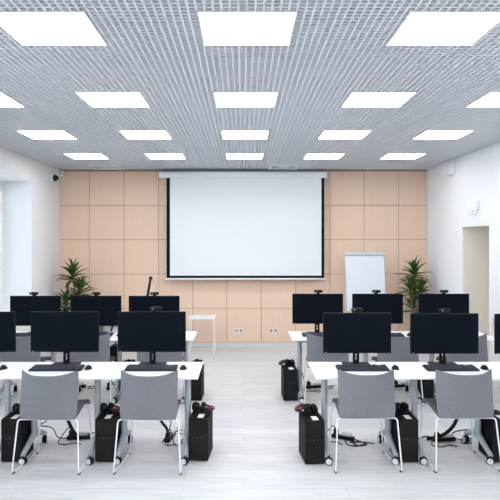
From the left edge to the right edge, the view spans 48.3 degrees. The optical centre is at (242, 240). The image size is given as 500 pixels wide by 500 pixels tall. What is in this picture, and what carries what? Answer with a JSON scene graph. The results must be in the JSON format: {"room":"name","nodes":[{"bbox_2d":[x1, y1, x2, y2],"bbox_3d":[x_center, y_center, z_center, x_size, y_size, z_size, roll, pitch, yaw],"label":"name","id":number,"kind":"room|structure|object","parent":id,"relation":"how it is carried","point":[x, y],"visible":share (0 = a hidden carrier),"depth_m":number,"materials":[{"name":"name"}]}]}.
{"room":"computer lab","nodes":[
{"label":"computer lab","id":0,"kind":"room"},
{"bbox_2d":[0,146,59,352],"bbox_3d":[-3.520,0.162,3.956,0.530,3.449,11.912,0,0,0],"label":"wall","id":1,"kind":"structure","parent":0,"point":[30,201],"depth_m":8.58,"materials":[{"name":"white paint"}]},
{"bbox_2d":[0,181,9,310],"bbox_3d":[-3.505,0.081,7.340,0.560,2.010,2.480,0,0,0],"label":"window","id":2,"kind":"structure","parent":1,"relation":"in","point":[0,181],"depth_m":8.52,"materials":[{"name":"white plastic"}]},
{"bbox_2d":[49,174,58,181],"bbox_3d":[-3.180,-1.063,9.400,0.149,0.120,0.112,0,0,0],"label":"security camera","id":3,"kind":"object","parent":1,"relation":"attached to","point":[52,177],"visible":1,"depth_m":9.36,"materials":[{"name":"white plastic"}]},
{"bbox_2d":[60,170,426,342],"bbox_3d":[0.207,0.162,10.025,8.125,3.449,0.250,0,0,0],"label":"wall","id":4,"kind":"structure","parent":0,"point":[114,222],"depth_m":9.90,"materials":[{"name":"brown wood"}]},
{"bbox_2d":[110,343,306,346],"bbox_3d":[0.007,1.846,9.899,6.525,0.080,0.026,0,0,0],"label":"baseboard","id":5,"kind":"structure","parent":4,"relation":"attached to","point":[193,344],"depth_m":9.89,"materials":[{"name":"white"}]},
{"bbox_2d":[158,169,327,279],"bbox_3d":[-0.002,-0.290,9.786,2.949,1.930,0.219,0,0,0],"label":"projection screen","id":6,"kind":"object","parent":4,"relation":"attached to","point":[223,224],"visible":1,"depth_m":9.74,"materials":[{"name":"white fabric"}]},
{"bbox_2d":[0,0,499,169],"bbox_3d":[0.007,-1.323,3.950,6.525,0.120,11.900,0,0,0],"label":"ceiling","id":7,"kind":"structure","parent":0,"point":[155,48],"depth_m":4.53,"materials":[{"name":"white metal"}]},
{"bbox_2d":[0,92,25,106],"bbox_3d":[-2.324,-1.286,4.983,0.558,0.054,0.534,0,0,0],"label":"ceiling light","id":8,"kind":"object","parent":7,"relation":"attached to","point":[5,100],"visible":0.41,"depth_m":5.07,"materials":[{"name":"white plastic"}]},
{"bbox_2d":[16,130,77,138],"bbox_3d":[-2.324,-1.286,6.639,0.558,0.054,0.534,0,0,0],"label":"ceiling light","id":9,"kind":"object","parent":7,"relation":"attached to","point":[33,134],"visible":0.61,"depth_m":6.60,"materials":[{"name":"white plastic"}]},
{"bbox_2d":[0,8,107,45],"bbox_3d":[-1.150,-1.286,3.327,0.558,0.054,0.534,0,0,0],"label":"ceiling light","id":10,"kind":"object","parent":7,"relation":"attached to","point":[32,27],"visible":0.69,"depth_m":3.29,"materials":[{"name":"white plastic"}]},
{"bbox_2d":[62,153,109,158],"bbox_3d":[-2.324,-1.286,8.295,0.558,0.054,0.534,0,0,0],"label":"ceiling light","id":11,"kind":"object","parent":7,"relation":"attached to","point":[71,155],"visible":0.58,"depth_m":8.21,"materials":[{"name":"white plastic"}]},
{"bbox_2d":[87,165,123,169],"bbox_3d":[-2.341,-1.271,9.530,0.516,0.044,0.516,0,0,0],"label":"ceiling vent","id":12,"kind":"object","parent":7,"relation":"in","point":[95,167],"visible":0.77,"depth_m":9.57,"materials":[{"name":"white plastic"}]},
{"bbox_2d":[74,90,150,106],"bbox_3d":[-1.150,-1.286,4.983,0.558,0.054,0.534,0,0,0],"label":"ceiling light","id":13,"kind":"object","parent":7,"relation":"attached to","point":[93,99],"visible":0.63,"depth_m":4.93,"materials":[{"name":"white plastic"}]},
{"bbox_2d":[118,130,172,138],"bbox_3d":[-1.150,-1.286,6.639,0.558,0.054,0.534,0,0,0],"label":"ceiling light","id":14,"kind":"object","parent":7,"relation":"attached to","point":[130,134],"visible":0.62,"depth_m":6.60,"materials":[{"name":"white plastic"}]},
{"bbox_2d":[144,153,185,158],"bbox_3d":[-1.150,-1.286,8.295,0.558,0.054,0.534,0,0,0],"label":"ceiling light","id":15,"kind":"object","parent":7,"relation":"attached to","point":[149,155],"visible":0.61,"depth_m":8.21,"materials":[{"name":"white plastic"}]},
{"bbox_2d":[225,153,263,158],"bbox_3d":[0.024,-1.286,8.295,0.558,0.054,0.534,0,0,0],"label":"ceiling light","id":16,"kind":"object","parent":7,"relation":"attached to","point":[228,155],"visible":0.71,"depth_m":8.21,"materials":[{"name":"white plastic"}]},
{"bbox_2d":[221,130,268,138],"bbox_3d":[0.024,-1.286,6.639,0.558,0.054,0.534,0,0,0],"label":"ceiling light","id":17,"kind":"object","parent":7,"relation":"attached to","point":[226,134],"visible":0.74,"depth_m":6.60,"materials":[{"name":"white plastic"}]},
{"bbox_2d":[213,90,278,106],"bbox_3d":[0.024,-1.286,4.983,0.558,0.054,0.534,0,0,0],"label":"ceiling light","id":18,"kind":"object","parent":7,"relation":"attached to","point":[222,99],"visible":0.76,"depth_m":4.93,"materials":[{"name":"white plastic"}]},
{"bbox_2d":[197,8,297,45],"bbox_3d":[0.024,-1.286,3.327,0.558,0.054,0.534,0,0,0],"label":"ceiling light","id":19,"kind":"object","parent":7,"relation":"attached to","point":[225,27],"visible":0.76,"depth_m":3.27,"materials":[{"name":"white plastic"}]},
{"bbox_2d":[268,165,299,169],"bbox_3d":[0.693,-1.271,9.520,0.496,0.044,0.496,0,0,0],"label":"ceiling vent","id":20,"kind":"object","parent":7,"relation":"in","point":[271,167],"visible":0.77,"depth_m":9.60,"materials":[{"name":"white plastic"}]},
{"bbox_2d":[303,153,344,158],"bbox_3d":[1.198,-1.286,8.295,0.558,0.054,0.534,0,0,0],"label":"ceiling light","id":21,"kind":"object","parent":7,"relation":"attached to","point":[307,155],"visible":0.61,"depth_m":8.21,"materials":[{"name":"white plastic"}]},
{"bbox_2d":[317,130,371,138],"bbox_3d":[1.198,-1.286,6.639,0.558,0.054,0.534,0,0,0],"label":"ceiling light","id":22,"kind":"object","parent":7,"relation":"attached to","point":[327,134],"visible":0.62,"depth_m":6.60,"materials":[{"name":"white plastic"}]},
{"bbox_2d":[341,90,416,106],"bbox_3d":[1.198,-1.286,4.983,0.558,0.054,0.534,0,0,0],"label":"ceiling light","id":23,"kind":"object","parent":7,"relation":"attached to","point":[354,99],"visible":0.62,"depth_m":4.93,"materials":[{"name":"white plastic"}]},
{"bbox_2d":[379,153,426,158],"bbox_3d":[2.372,-1.286,8.295,0.558,0.054,0.534,0,0,0],"label":"ceiling light","id":24,"kind":"object","parent":7,"relation":"attached to","point":[388,155],"visible":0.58,"depth_m":8.21,"materials":[{"name":"white plastic"}]},
{"bbox_2d":[385,8,499,45],"bbox_3d":[1.198,-1.286,3.327,0.558,0.054,0.534,0,0,0],"label":"ceiling light","id":25,"kind":"object","parent":7,"relation":"attached to","point":[419,27],"visible":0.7,"depth_m":3.29,"materials":[{"name":"white plastic"}]},
{"bbox_2d":[412,130,473,138],"bbox_3d":[2.372,-1.286,6.639,0.558,0.054,0.534,0,0,0],"label":"ceiling light","id":26,"kind":"object","parent":7,"relation":"attached to","point":[456,134],"visible":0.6,"depth_m":6.60,"materials":[{"name":"white plastic"}]},
{"bbox_2d":[465,90,499,106],"bbox_3d":[2.372,-1.286,4.983,0.558,0.054,0.534,0,0,0],"label":"ceiling light","id":27,"kind":"object","parent":7,"relation":"attached to","point":[490,99],"visible":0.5,"depth_m":5.04,"materials":[{"name":"white plastic"}]},
{"bbox_2d":[0,347,499,499],"bbox_3d":[0.207,1.961,3.950,8.125,0.150,12.500,0,0,0],"label":"floor","id":28,"kind":"structure","parent":0,"point":[255,455],"depth_m":4.81,"materials":[{"name":"laminate"}]},
{"bbox_2d":[0,362,32,450],"bbox_3d":[-2.371,1.511,4.949,0.795,0.750,0.590,0,0,0],"label":"desk","id":29,"kind":"object","parent":28,"relation":"on","point":[12,367],"visible":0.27,"depth_m":4.92,"materials":[{"name":"white laminate"}]},
{"bbox_2d":[0,311,15,351],"bbox_3d":[-2.384,0.890,5.095,0.620,0.492,0.180,0,0,0],"label":"monitor","id":30,"kind":"object","parent":29,"relation":"on","point":[7,318],"visible":1,"depth_m":5.07,"materials":[{"name":"black plastic"}]},
{"bbox_2d":[1,411,33,461],"bbox_3d":[-1.973,1.701,4.878,0.168,0.370,0.293,0,0,0],"label":"computer tower","id":31,"kind":"object","parent":28,"relation":"on","point":[9,422],"visible":0.77,"depth_m":4.74,"materials":[{"name":"black metal"}]},
{"bbox_2d":[12,403,19,412],"bbox_3d":[-1.940,1.472,4.915,0.219,0.087,0.147,0,0,3],"label":"headset","id":32,"kind":"object","parent":31,"relation":"on","point":[16,407],"visible":0.32,"depth_m":4.89,"materials":[{"name":"black plastic"}]},
{"bbox_2d":[0,336,50,402],"bbox_3d":[-2.562,1.476,6.592,0.556,0.820,0.554,0,0,0],"label":"chair","id":33,"kind":"object","parent":28,"relation":"on","point":[23,353],"visible":0.46,"depth_m":6.36,"materials":[{"name":"grey fabric"}]},
{"bbox_2d":[0,331,55,400],"bbox_3d":[-2.570,1.511,6.724,0.795,0.750,0.590,0,0,0],"label":"desk","id":34,"kind":"object","parent":28,"relation":"on","point":[53,354],"visible":0.19,"depth_m":6.70,"materials":[{"name":"white laminate"}]},
{"bbox_2d":[16,332,30,336],"bbox_3d":[-2.530,1.121,6.669,0.456,0.029,0.156,0,0,0],"label":"keyboard","id":35,"kind":"object","parent":34,"relation":"on","point":[18,334],"visible":0.44,"depth_m":6.64,"materials":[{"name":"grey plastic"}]},
{"bbox_2d":[10,296,60,332],"bbox_3d":[-2.537,0.903,6.825,0.620,0.466,0.180,0,0,0],"label":"monitor","id":36,"kind":"object","parent":34,"relation":"on","point":[23,306],"visible":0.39,"depth_m":6.80,"materials":[{"name":"black plastic"}]},
{"bbox_2d":[11,370,91,474],"bbox_3d":[-1.587,1.476,4.757,0.556,0.820,0.554,0,0,2],"label":"chair","id":37,"kind":"object","parent":28,"relation":"on","point":[42,397],"visible":0.91,"depth_m":4.53,"materials":[{"name":"grey fabric"}]},
{"bbox_2d":[8,362,117,465],"bbox_3d":[-1.572,1.511,4.949,0.795,0.750,0.590,0,0,0],"label":"desk","id":38,"kind":"object","parent":28,"relation":"on","point":[99,370],"visible":0.69,"depth_m":4.85,"materials":[{"name":"white laminate"}]},
{"bbox_2d":[28,364,84,370],"bbox_3d":[-1.643,1.121,4.924,0.456,0.029,0.156,0,0,0],"label":"keyboard","id":39,"kind":"object","parent":38,"relation":"on","point":[38,367],"visible":1,"depth_m":4.90,"materials":[{"name":"grey plastic"}]},
{"bbox_2d":[31,311,98,364],"bbox_3d":[-1.625,0.890,5.095,0.620,0.492,0.180,0,0,0],"label":"monitor","id":40,"kind":"object","parent":38,"relation":"on","point":[51,331],"visible":0.9,"depth_m":5.07,"materials":[{"name":"black plastic"}]},
{"bbox_2d":[66,420,76,436],"bbox_3d":[-1.618,1.522,5.218,0.062,0.676,0.242,0,0,31],"label":"cable","id":41,"kind":"object","parent":38,"relation":"hanging from","point":[72,429],"visible":0.39,"depth_m":5.22,"materials":[{"name":"black plastic"}]},
{"bbox_2d":[53,258,94,306],"bbox_3d":[-2.827,1.077,9.456,0.790,1.618,0.688,0,0,0],"label":"dracaena","id":42,"kind":"object","parent":28,"relation":"on","point":[72,269],"visible":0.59,"depth_m":9.36,"materials":[{"name":"green plant"}]},
{"bbox_2d":[58,427,92,444],"bbox_3d":[-1.493,1.825,5.242,0.477,0.126,0.190,0,0,-5],"label":"cable","id":43,"kind":"object","parent":28,"relation":"on","point":[83,435],"visible":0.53,"depth_m":5.28,"materials":[{"name":"black plastic"}]},
{"bbox_2d":[70,333,117,401],"bbox_3d":[-1.770,1.476,6.592,0.556,0.820,0.554,0,0,0],"label":"chair","id":44,"kind":"object","parent":28,"relation":"on","point":[103,354],"visible":0.27,"depth_m":6.37,"materials":[{"name":"grey fabric"}]},
{"bbox_2d":[78,332,121,403],"bbox_3d":[-1.771,1.511,6.724,0.795,0.750,0.590,0,0,0],"label":"desk","id":45,"kind":"object","parent":28,"relation":"on","point":[113,338],"visible":0.28,"depth_m":6.63,"materials":[{"name":"white laminate"}]},
{"bbox_2d":[71,296,121,332],"bbox_3d":[-1.797,0.903,6.825,0.620,0.466,0.180,0,0,0],"label":"monitor","id":46,"kind":"object","parent":45,"relation":"on","point":[108,307],"visible":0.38,"depth_m":6.80,"materials":[{"name":"black plastic"}]},
{"bbox_2d":[100,326,117,332],"bbox_3d":[-1.673,1.073,6.932,0.230,0.125,0.046,0,0,0],"label":"box","id":47,"kind":"object","parent":45,"relation":"on","point":[114,329],"visible":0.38,"depth_m":6.91,"materials":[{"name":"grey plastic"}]},
{"bbox_2d":[95,411,120,461],"bbox_3d":[-1.173,1.701,4.878,0.168,0.370,0.293,0,0,0],"label":"computer tower","id":48,"kind":"object","parent":28,"relation":"on","point":[106,422],"visible":0.86,"depth_m":4.74,"materials":[{"name":"black metal"}]},
{"bbox_2d":[100,402,119,411],"bbox_3d":[-1.176,1.472,4.917,0.219,0.087,0.147,0,0,18],"label":"headset","id":49,"kind":"object","parent":48,"relation":"on","point":[103,408],"visible":0.9,"depth_m":4.89,"materials":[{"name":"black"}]},
{"bbox_2d":[100,402,106,411],"bbox_3d":[-1.233,1.472,4.926,0.076,0.087,0.084,0,0,0],"label":"ear cup","id":50,"kind":"object","parent":49,"relation":"on","point":[103,405],"depth_m":4.90,"materials":[{"name":"black plastic"}]},
{"bbox_2d":[107,402,113,411],"bbox_3d":[-1.172,1.472,4.927,0.059,0.087,0.086,0,0,0],"label":"ear cup","id":51,"kind":"object","parent":49,"relation":"on","point":[111,405],"depth_m":4.90,"materials":[{"name":"black plastic"}]},
{"bbox_2d":[110,342,116,361],"bbox_3d":[-1.825,1.668,7.950,0.110,0.436,0.200,0,0,0],"label":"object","id":52,"kind":"object","parent":28,"relation":"on","point":[113,348],"visible":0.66,"depth_m":7.85,"materials":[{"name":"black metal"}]},
{"bbox_2d":[113,370,183,474],"bbox_3d":[-0.767,1.476,4.752,0.556,0.820,0.554,0,0,2],"label":"chair","id":53,"kind":"object","parent":28,"relation":"on","point":[141,397],"visible":0.94,"depth_m":4.52,"materials":[{"name":"grey fabric"}]},
{"bbox_2d":[103,362,202,465],"bbox_3d":[-0.773,1.511,4.949,0.795,0.750,0.590,0,0,0],"label":"desk","id":54,"kind":"object","parent":28,"relation":"on","point":[193,370],"visible":0.72,"depth_m":4.88,"materials":[{"name":"white laminate"}]},
{"bbox_2d":[124,364,177,370],"bbox_3d":[-0.808,1.121,4.924,0.456,0.029,0.156,0,0,0],"label":"keyboard","id":55,"kind":"object","parent":54,"relation":"on","point":[131,367],"visible":1,"depth_m":4.90,"materials":[{"name":"grey plastic"}]},
{"bbox_2d":[118,311,185,364],"bbox_3d":[-0.832,0.890,5.095,0.620,0.492,0.180,0,0,0],"label":"monitor","id":56,"kind":"object","parent":54,"relation":"on","point":[152,332],"visible":0.95,"depth_m":5.07,"materials":[{"name":"black plastic"}]},
{"bbox_2d":[142,352,184,406],"bbox_3d":[-0.931,1.476,6.592,0.556,0.820,0.554,0,0,-1],"label":"chair","id":57,"kind":"object","parent":28,"relation":"on","point":[160,356],"visible":0.27,"depth_m":6.36,"materials":[{"name":"grey fabric"}]},
{"bbox_2d":[137,331,196,403],"bbox_3d":[-0.973,1.511,6.724,0.795,0.750,0.590,0,0,0],"label":"desk","id":58,"kind":"object","parent":28,"relation":"on","point":[190,335],"visible":0.16,"depth_m":6.70,"materials":[{"name":"white laminate"}]},
{"bbox_2d":[129,296,179,310],"bbox_3d":[-1.087,0.903,6.825,0.620,0.466,0.180,0,0,0],"label":"monitor","id":59,"kind":"object","parent":58,"relation":"on","point":[136,303],"visible":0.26,"depth_m":6.80,"materials":[{"name":"black plastic"}]},
{"bbox_2d":[164,428,184,445],"bbox_3d":[-0.617,1.825,5.356,0.190,0.126,0.477,0,0,10],"label":"power strip","id":60,"kind":"object","parent":28,"relation":"on","point":[172,432],"visible":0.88,"depth_m":5.22,"materials":[{"name":"black plastic"}]},
{"bbox_2d":[191,365,203,400],"bbox_3d":[-0.566,1.701,6.699,0.168,0.370,0.293,0,0,2],"label":"computer tower","id":61,"kind":"object","parent":28,"relation":"on","point":[197,385],"visible":0.59,"depth_m":6.55,"materials":[{"name":"black metal"}]},
{"bbox_2d":[189,409,212,460],"bbox_3d":[-0.370,1.701,4.904,0.168,0.370,0.293,0,0,5],"label":"computer tower","id":62,"kind":"object","parent":28,"relation":"on","point":[200,423],"visible":0.89,"depth_m":4.76,"materials":[{"name":"black metal"}]},
{"bbox_2d":[192,402,214,411],"bbox_3d":[-0.360,1.472,4.942,0.219,0.087,0.147,0,0,13],"label":"headset","id":63,"kind":"object","parent":62,"relation":"on","point":[196,406],"visible":1,"depth_m":4.92,"materials":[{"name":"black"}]},
{"bbox_2d":[192,402,199,411],"bbox_3d":[-0.417,1.472,4.947,0.079,0.087,0.083,0,0,0],"label":"ear cup","id":64,"kind":"object","parent":63,"relation":"on","point":[195,406],"depth_m":4.93,"materials":[{"name":"black plastic"}]},
{"bbox_2d":[200,402,205,411],"bbox_3d":[-0.356,1.472,4.953,0.057,0.087,0.085,0,0,0],"label":"ear cup","id":65,"kind":"object","parent":63,"relation":"on","point":[203,404],"depth_m":4.92,"materials":[{"name":"black plastic"}]},
{"bbox_2d":[188,315,215,355],"bbox_3d":[-0.681,1.579,9.365,0.431,0.615,0.470,0,0,0],"label":"side table","id":66,"kind":"object","parent":28,"relation":"on","point":[191,317],"visible":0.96,"depth_m":9.38,"materials":[{"name":"white metal"}]},
{"bbox_2d":[281,365,297,400],"bbox_3d":[0.556,1.701,6.699,0.168,0.370,0.293,0,0,-2],"label":"computer tower","id":67,"kind":"object","parent":28,"relation":"on","point":[289,374],"visible":0.96,"depth_m":6.56,"materials":[{"name":"black metal"}]},
{"bbox_2d":[278,359,294,366],"bbox_3d":[0.541,1.472,6.760,0.219,0.087,0.147,0,0,28],"label":"headset","id":68,"kind":"object","parent":67,"relation":"on","point":[287,362],"visible":1,"depth_m":6.72,"materials":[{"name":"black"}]},
{"bbox_2d":[299,411,324,463],"bbox_3d":[0.594,1.701,4.837,0.168,0.370,0.293,0,0,-5],"label":"computer tower","id":69,"kind":"object","parent":28,"relation":"on","point":[311,427],"visible":0.95,"depth_m":4.70,"materials":[{"name":"black metal"}]},
{"bbox_2d":[294,403,317,415],"bbox_3d":[0.565,1.472,4.912,0.219,0.087,0.147,0,0,23],"label":"headset","id":70,"kind":"object","parent":69,"relation":"on","point":[313,408],"visible":1,"depth_m":4.88,"materials":[{"name":"black plastic"}]},
{"bbox_2d":[303,403,309,412],"bbox_3d":[0.560,1.472,4.902,0.063,0.087,0.086,0,0,0],"label":"ear cup","id":71,"kind":"object","parent":70,"relation":"on","point":[306,407],"depth_m":4.87,"materials":[{"name":"black plastic"}]},
{"bbox_2d":[309,403,317,412],"bbox_3d":[0.621,1.472,4.897,0.073,0.087,0.085,0,0,0],"label":"ear cup","id":72,"kind":"object","parent":70,"relation":"on","point":[313,408],"depth_m":4.87,"materials":[{"name":"black plastic"}]},
{"bbox_2d":[288,331,348,403],"bbox_3d":[0.966,1.511,6.724,0.795,0.750,0.590,0,0,0],"label":"desk","id":73,"kind":"object","parent":28,"relation":"on","point":[297,336],"visible":0.33,"depth_m":6.70,"materials":[{"name":"white laminate"}]},
{"bbox_2d":[301,332,322,336],"bbox_3d":[0.935,1.121,6.669,0.456,0.029,0.156,0,0,0],"label":"keyboard","id":74,"kind":"object","parent":73,"relation":"on","point":[304,334],"visible":0.56,"depth_m":6.69,"materials":[{"name":"grey plastic"}]},
{"bbox_2d":[292,294,342,332],"bbox_3d":[0.913,0.890,6.825,0.620,0.492,0.180,0,0,0],"label":"monitor","id":75,"kind":"object","parent":73,"relation":"on","point":[306,308],"visible":0.67,"depth_m":6.80,"materials":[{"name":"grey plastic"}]},
{"bbox_2d":[304,379,334,391],"bbox_3d":[0.990,1.825,7.096,0.477,0.126,0.190,0,0,-15],"label":"power strip","id":76,"kind":"object","parent":28,"relation":"on","point":[316,384],"visible":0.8,"depth_m":7.12,"materials":[{"name":"black plastic"}]},
{"bbox_2d":[303,333,347,403],"bbox_3d":[0.974,1.476,6.592,0.556,0.820,0.554,0,0,1],"label":"chair","id":77,"kind":"object","parent":28,"relation":"on","point":[315,353],"visible":0.38,"depth_m":6.36,"materials":[{"name":"grey fabric"}]},
{"bbox_2d":[328,425,374,445],"bbox_3d":[0.973,1.825,5.214,0.477,0.126,0.190,0,0,30],"label":"power strip","id":78,"kind":"object","parent":28,"relation":"on","point":[348,435],"visible":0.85,"depth_m":5.26,"materials":[{"name":"black plastic"}]},
{"bbox_2d":[308,362,410,465],"bbox_3d":[1.005,1.511,4.949,0.795,0.750,0.590,0,0,0],"label":"desk","id":79,"kind":"object","parent":28,"relation":"on","point":[324,371],"visible":0.71,"depth_m":4.89,"materials":[{"name":"white laminate"}]},
{"bbox_2d":[323,313,390,364],"bbox_3d":[1.040,0.895,5.095,0.620,0.481,0.180,0,0,0],"label":"monitor","id":80,"kind":"object","parent":79,"relation":"on","point":[355,333],"visible":0.9,"depth_m":5.07,"materials":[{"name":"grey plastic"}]},
{"bbox_2d":[335,364,389,370],"bbox_3d":[1.055,1.121,4.924,0.456,0.029,0.156,0,0,0],"label":"keyboard","id":81,"kind":"object","parent":79,"relation":"on","point":[348,367],"visible":0.98,"depth_m":4.90,"materials":[{"name":"grey plastic"}]},
{"bbox_2d":[344,252,385,312],"bbox_3d":[2.070,1.033,9.535,0.712,1.686,0.594,0,0,0],"label":"flip chart","id":82,"kind":"object","parent":28,"relation":"on","point":[364,271],"visible":0.64,"depth_m":9.43,"materials":[{"name":"white paper"}]},
{"bbox_2d":[329,369,402,472],"bbox_3d":[1.017,1.476,4.792,0.556,0.820,0.554,0,0,-2],"label":"chair","id":83,"kind":"object","parent":28,"relation":"on","point":[359,396],"visible":0.91,"depth_m":4.56,"materials":[{"name":"grey fabric"}]},
{"bbox_2d":[363,331,421,403],"bbox_3d":[1.764,1.511,6.724,0.795,0.750,0.590,0,0,0],"label":"desk","id":84,"kind":"object","parent":28,"relation":"on","point":[365,355],"visible":0.26,"depth_m":6.72,"materials":[{"name":"white laminate"}]},
{"bbox_2d":[352,294,402,323],"bbox_3d":[1.646,0.890,6.825,0.620,0.492,0.180,0,0,0],"label":"monitor","id":85,"kind":"object","parent":84,"relation":"on","point":[370,303],"visible":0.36,"depth_m":6.80,"materials":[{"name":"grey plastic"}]},
{"bbox_2d":[372,336,423,405],"bbox_3d":[1.782,1.476,6.592,0.556,0.820,0.554,0,0,1],"label":"chair","id":86,"kind":"object","parent":28,"relation":"on","point":[400,346],"visible":0.44,"depth_m":6.35,"materials":[{"name":"grey fabric"}]},
{"bbox_2d":[394,379,410,389],"bbox_3d":[2.113,1.825,7.136,0.477,0.126,0.190,0,0,-8],"label":"power strip","id":87,"kind":"object","parent":28,"relation":"on","point":[402,383],"visible":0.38,"depth_m":7.17,"materials":[{"name":"black plastic"}]},
{"bbox_2d":[390,410,417,461],"bbox_3d":[1.403,1.701,4.869,0.168,0.370,0.293,0,0,0],"label":"computer tower","id":88,"kind":"object","parent":28,"relation":"on","point":[408,423],"visible":0.68,"depth_m":4.72,"materials":[{"name":"black metal"}]},
{"bbox_2d":[395,402,410,413],"bbox_3d":[1.372,1.472,4.947,0.219,0.087,0.147,0,0,8],"label":"headset","id":89,"kind":"object","parent":88,"relation":"on","point":[403,406],"visible":0.58,"depth_m":4.92,"materials":[{"name":"black plastic"}]},
{"bbox_2d":[395,402,400,411],"bbox_3d":[1.369,1.472,4.937,0.057,0.087,0.085,0,0,0],"label":"ear cup","id":90,"kind":"object","parent":89,"relation":"on","point":[397,405],"depth_m":4.90,"materials":[{"name":"black plastic"}]},
{"bbox_2d":[400,402,408,411],"bbox_3d":[1.430,1.472,4.947,0.081,0.087,0.081,0,0,0],"label":"ear cup","id":91,"kind":"object","parent":89,"relation":"on","point":[404,407],"depth_m":4.92,"materials":[{"name":"black plastic"}]},
{"bbox_2d":[394,255,431,330],"bbox_3d":[2.905,1.062,9.431,0.638,1.647,0.637,0,0,40],"label":"dracaena","id":92,"kind":"object","parent":28,"relation":"on","point":[413,302],"visible":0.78,"depth_m":9.38,"materials":[{"name":"green plant"}]},
{"bbox_2d":[417,379,433,397],"bbox_3d":[2.163,1.701,6.699,0.168,0.370,0.293,0,0,0],"label":"computer tower","id":93,"kind":"object","parent":28,"relation":"on","point":[427,384],"visible":0.52,"depth_m":6.56,"materials":[{"name":"black metal"}]},
{"bbox_2d":[393,362,499,465],"bbox_3d":[1.803,1.511,4.949,0.795,0.750,0.590,0,0,0],"label":"desk","id":94,"kind":"object","parent":28,"relation":"on","point":[415,370],"visible":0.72,"depth_m":4.89,"materials":[{"name":"white laminate"}]},
{"bbox_2d":[426,419,457,439],"bbox_3d":[1.881,1.535,5.215,0.319,0.701,0.073,0,0,33],"label":"hose","id":95,"kind":"object","parent":94,"relation":"hanging from","point":[453,425],"visible":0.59,"depth_m":5.20,"materials":[{"name":"black plastic"}]},
{"bbox_2d":[410,313,478,364],"bbox_3d":[1.836,0.898,5.095,0.620,0.476,0.180,0,0,0],"label":"monitor","id":96,"kind":"object","parent":94,"relation":"on","point":[430,333],"visible":0.93,"depth_m":5.07,"materials":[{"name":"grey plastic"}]},
{"bbox_2d":[422,364,479,370],"bbox_3d":[1.836,1.121,4.924,0.456,0.029,0.156,0,0,0],"label":"keyboard","id":97,"kind":"object","parent":94,"relation":"on","point":[429,367],"visible":0.99,"depth_m":4.90,"materials":[{"name":"grey plastic"}]},
{"bbox_2d":[431,431,471,446],"bbox_3d":[1.967,1.825,5.193,0.477,0.126,0.190,0,0,-8],"label":"power strip","id":98,"kind":"object","parent":28,"relation":"on","point":[449,437],"visible":0.84,"depth_m":5.23,"materials":[{"name":"black plastic"}]},
{"bbox_2d":[419,369,499,472],"bbox_3d":[1.829,1.476,4.792,0.556,0.820,0.554,0,0,-2],"label":"chair","id":99,"kind":"object","parent":28,"relation":"on","point":[470,397],"visible":0.98,"depth_m":4.56,"materials":[{"name":"grey fabric"}]},
{"bbox_2d":[429,332,493,392],"bbox_3d":[2.562,1.511,6.724,0.795,0.750,0.590,0,0,0],"label":"desk","id":100,"kind":"object","parent":28,"relation":"on","point":[489,338],"visible":0.02,"depth_m":6.70,"materials":[{"name":"white laminate"}]},
{"bbox_2d":[418,294,468,312],"bbox_3d":[2.454,0.890,6.825,0.620,0.492,0.180,0,0,0],"label":"monitor","id":101,"kind":"object","parent":100,"relation":"on","point":[427,303],"visible":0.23,"depth_m":6.80,"materials":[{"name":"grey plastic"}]},
{"bbox_2d":[434,333,493,401],"bbox_3d":[2.578,1.476,6.592,0.556,0.820,0.554,0,0,1],"label":"chair","id":102,"kind":"object","parent":28,"relation":"on","point":[482,356],"visible":0.32,"depth_m":6.37,"materials":[{"name":"grey fabric"}]},
{"bbox_2d":[478,410,499,461],"bbox_3d":[2.203,1.701,4.869,0.168,0.370,0.293,0,0,0],"label":"computer tower","id":103,"kind":"object","parent":28,"relation":"on","point":[488,426],"visible":0.65,"depth_m":4.77,"materials":[{"name":"black metal"}]},
{"bbox_2d":[478,362,499,373],"bbox_3d":[2.601,1.511,4.949,0.795,0.750,0.590,0,0,0],"label":"desk","id":104,"kind":"object","parent":28,"relation":"on","point":[495,366],"visible":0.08,"depth_m":5.08,"materials":[{"name":"white laminate"}]},
{"bbox_2d":[494,314,499,353],"bbox_3d":[2.605,0.900,5.095,0.620,0.472,0.180,0,0,0],"label":"monitor","id":105,"kind":"object","parent":104,"relation":"on","point":[496,316],"visible":1,"depth_m":5.07,"materials":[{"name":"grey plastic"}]},
{"bbox_2d":[427,141,499,381],"bbox_3d":[3.745,0.162,3.956,0.950,3.449,11.912,0,0,0],"label":"wall","id":106,"kind":"structure","parent":0,"point":[477,176],"depth_m":8.34,"materials":[{"name":"white paint"}]},
{"bbox_2d":[445,162,455,175],"bbox_3d":[3.232,-1.117,8.680,0.076,0.195,0.260,0,0,0],"label":"wall speaker","id":107,"kind":"object","parent":106,"relation":"attached to","point":[450,168],"visible":1,"depth_m":8.57,"materials":[{"name":"white plastic"}]},
{"bbox_2d":[445,163,450,173],"bbox_3d":[3.199,-1.124,8.680,0.010,0.150,0.220,0,0,0],"label":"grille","id":108,"kind":"object","parent":107,"relation":"attached to","point":[448,166],"depth_m":8.66,"materials":[{"name":"white"}]},
{"bbox_2d":[468,200,478,212],"bbox_3d":[3.239,-0.478,7.835,0.062,0.168,0.250,0,0,0],"label":"exit sign","id":109,"kind":"object","parent":106,"relation":"attached to","point":[472,205],"visible":1,"depth_m":7.76,"materials":[{"name":"white plastic"}]},
{"bbox_2d":[463,225,488,361],"bbox_3d":[3.750,0.839,7.850,0.940,2.095,0.900,0,0,0],"label":"doorway","id":110,"kind":"object","parent":106,"relation":"attached to","point":[475,238],"depth_m":8.29,"materials":[{"name":"beige paint"}]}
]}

